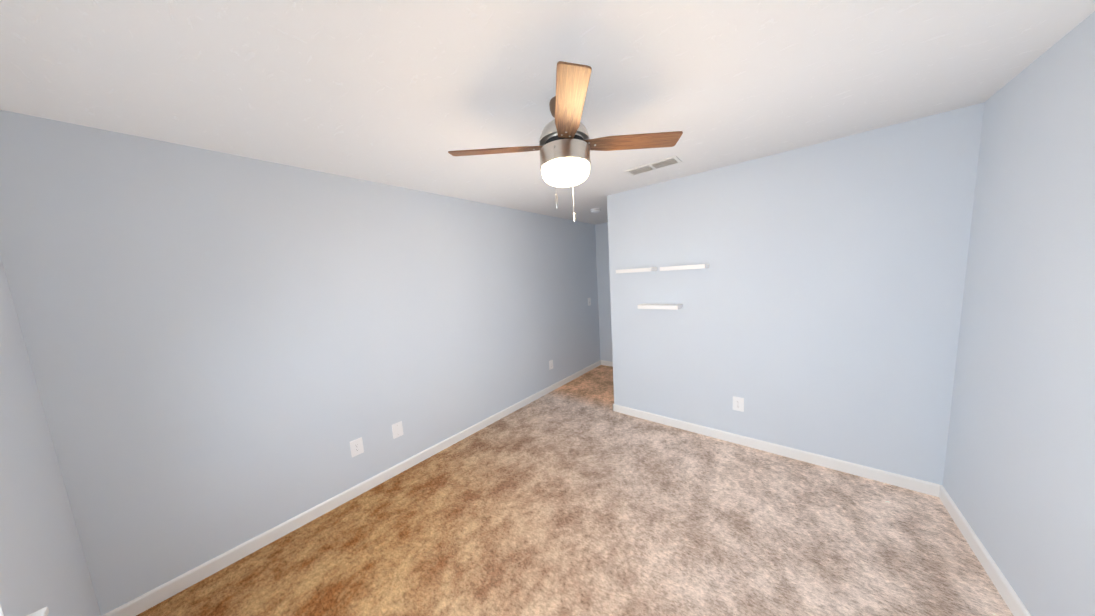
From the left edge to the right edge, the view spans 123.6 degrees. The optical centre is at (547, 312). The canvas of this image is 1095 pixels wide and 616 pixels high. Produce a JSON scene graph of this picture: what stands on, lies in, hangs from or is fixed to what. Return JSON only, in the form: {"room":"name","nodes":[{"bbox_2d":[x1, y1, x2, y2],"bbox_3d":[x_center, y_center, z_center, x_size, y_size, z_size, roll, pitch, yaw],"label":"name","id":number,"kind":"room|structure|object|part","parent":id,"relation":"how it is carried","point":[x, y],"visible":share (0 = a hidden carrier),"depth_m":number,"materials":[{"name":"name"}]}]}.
{"room":"empty bedroom","nodes":[
{"label":"empty bedroom","id":0,"kind":"room"},
{"bbox_2d":[0,255,100,615],"bbox_3d":[-0.997,0.428,0.189,3.394,2.440,0.120,2,9,39],"label":"wall","id":1,"kind":"structure","parent":0,"point":[43,563],"depth_m":1.15,"materials":[{"name":"grey paint"}]},
{"bbox_2d":[27,607,48,615],"bbox_3d":[-0.815,1.032,0.186,2.326,0.025,0.148,2,9,39],"label":"window sill","id":2,"kind":"structure","parent":1,"relation":"attached to","point":[44,611],"depth_m":0.96,"materials":[{"name":"white paint"}]},
{"bbox_2d":[0,110,599,615],"bbox_3d":[-0.742,0.042,3.249,0.120,2.440,5.216,2,9,39],"label":"wall","id":3,"kind":"structure","parent":0,"point":[226,352],"depth_m":1.79,"materials":[{"name":"grey paint"}]},
{"bbox_2d":[102,360,600,615],"bbox_3d":[-0.620,1.211,3.348,0.013,0.085,4.976,2,9,39],"label":"baseboard","id":4,"kind":"structure","parent":3,"relation":"attached to","point":[156,596],"depth_m":2.01,"materials":[{"name":"white paint"}]},
{"bbox_2d":[350,437,363,456],"bbox_3d":[-1.487,1.049,2.290,0.008,0.128,0.086,2,9,39],"label":"electrical outlet","id":5,"kind":"object","parent":3,"relation":"attached to","point":[356,447],"visible":1,"depth_m":2.29,"materials":[{"name":"white plastic"}]},
{"bbox_2d":[392,421,402,438],"bbox_3d":[-1.290,1.008,2.528,0.007,0.128,0.086,2,9,39],"label":"electrical outlet","id":6,"kind":"object","parent":3,"relation":"attached to","point":[397,429],"visible":1,"depth_m":2.52,"materials":[{"name":"white plastic"}]},
{"bbox_2d":[549,360,552,369],"bbox_3d":[0.051,0.733,4.146,0.008,0.128,0.086,2,9,39],"label":"electrical outlet","id":7,"kind":"object","parent":3,"relation":"attached to","point":[550,364],"visible":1,"depth_m":4.14,"materials":[{"name":"white plastic"}]},
{"bbox_2d":[0,0,1094,224],"bbox_3d":[0.538,-1.164,1.982,3.634,0.100,5.216,2,9,39],"label":"ceiling","id":8,"kind":"structure","parent":0,"point":[409,94],"depth_m":1.21,"materials":[{"name":"white paint"}]},
{"bbox_2d":[448,61,682,221],"bbox_3d":[0.087,-0.748,1.447,0.854,0.542,0.854,-10,10,-44],"label":"ceiling fan","id":9,"kind":"object","parent":8,"relation":"hanging from","point":[566,145],"visible":1,"depth_m":1.35,"materials":[{"name":"brown wood"}]},
{"bbox_3d":[-0.239,-0.796,1.442,0.475,0.028,0.106,-3,7,1],"label":"blade","id":10,"kind":"part","parent":9,"relation":"part of","materials":[{"name":"brown wood"}]},
{"bbox_3d":[0.091,-0.679,1.456,0.240,0.092,0.240,2,9,39],"label":"lamp shade","id":11,"kind":"part","parent":9,"relation":"part of","materials":[{"name":"white glass"}]},
{"bbox_3d":[0.082,-0.776,1.119,0.106,0.028,0.475,-3,7,1],"label":"blade","id":12,"kind":"part","parent":9,"relation":"part of","materials":[{"name":"brown wood"}]},
{"bbox_3d":[0.405,-0.834,1.436,0.475,0.028,0.106,-3,7,1],"label":"blade","id":13,"kind":"part","parent":9,"relation":"part of","materials":[{"name":"brown wood"}]},
{"bbox_2d":[590,208,600,212],"bbox_3d":[0.620,-1.317,3.795,0.132,0.041,0.132,2,9,39],"label":"smoke detector","id":14,"kind":"object","parent":8,"relation":"attached to","point":[595,210],"visible":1,"depth_m":3.75,"materials":[{"name":"white plastic"}]},
{"bbox_2d":[624,156,681,175],"bbox_3d":[0.844,-1.173,2.364,0.410,0.011,0.170,2,9,39],"label":"ceiling vent","id":15,"kind":"object","parent":8,"relation":"in","point":[664,163],"visible":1,"depth_m":2.35,"materials":[{"name":"white metal"}]},
{"bbox_2d":[136,365,1012,615],"bbox_3d":[0.691,1.353,2.286,3.634,0.100,5.216,2,9,39],"label":"floor","id":16,"kind":"structure","parent":0,"point":[578,496],"depth_m":1.78,"materials":[{"name":"carpet"}]},
{"bbox_2d":[595,222,612,361],"bbox_3d":[1.357,-0.273,4.794,1.141,2.440,0.120,2,9,39],"label":"wall","id":17,"kind":"structure","parent":0,"point":[603,276],"depth_m":5.02,"materials":[{"name":"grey paint"}]},
{"bbox_2d":[601,360,612,366],"bbox_3d":[1.339,0.901,4.923,0.995,0.085,0.013,2,9,39],"label":"baseboard","id":18,"kind":"structure","parent":17,"relation":"attached to","point":[607,363],"depth_m":5.16,"materials":[{"name":"white paint"}]},
{"bbox_2d":[607,102,984,484],"bbox_3d":[1.669,-0.027,2.606,2.373,2.440,0.120,2,9,39],"label":"wall","id":19,"kind":"structure","parent":0,"point":[820,298],"depth_m":2.23,"materials":[{"name":"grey paint"}]},
{"bbox_2d":[616,267,656,272],"bbox_3d":[0.902,-0.431,2.989,0.374,0.037,0.160,2,9,39],"label":"shelf","id":20,"kind":"object","parent":19,"relation":"attached to","point":[637,270],"visible":1,"depth_m":2.90,"materials":[{"name":"white paint"}]},
{"bbox_2d":[638,304,682,309],"bbox_3d":[1.102,-0.063,2.886,0.384,0.037,0.160,2,9,39],"label":"shelf","id":21,"kind":"object","parent":19,"relation":"attached to","point":[662,306],"visible":1,"depth_m":2.82,"materials":[{"name":"white paint"}]},
{"bbox_2d":[660,264,708,270],"bbox_3d":[1.254,-0.416,2.700,0.385,0.037,0.160,2,9,39],"label":"shelf","id":22,"kind":"object","parent":19,"relation":"attached to","point":[698,266],"visible":1,"depth_m":2.62,"materials":[{"name":"white paint"}]},
{"bbox_2d":[733,396,743,411],"bbox_3d":[1.711,0.818,2.633,0.086,0.128,0.008,2,9,39],"label":"electrical outlet","id":23,"kind":"object","parent":19,"relation":"attached to","point":[738,403],"visible":1,"depth_m":2.63,"materials":[{"name":"white plastic"}]},
{"bbox_2d":[613,404,939,496],"bbox_3d":[1.688,1.149,2.705,2.373,0.085,0.013,2,9,39],"label":"baseboard","id":24,"kind":"structure","parent":19,"relation":"attached to","point":[917,485],"depth_m":2.40,"materials":[{"name":"white paint"}]},
{"bbox_2d":[943,11,1094,615],"bbox_3d":[1.496,0.246,0.444,0.120,2.440,3.711,2,9,39],"label":"wall","id":25,"kind":"structure","parent":0,"point":[1019,479],"depth_m":1.26,"materials":[{"name":"grey paint"}]},
{"bbox_2d":[939,485,1030,615],"bbox_3d":[1.515,1.411,0.628,0.013,0.085,3.471,2,9,39],"label":"baseboard","id":26,"kind":"structure","parent":25,"relation":"attached to","point":[1010,597],"depth_m":1.49,"materials":[{"name":"white paint"}]}
]}

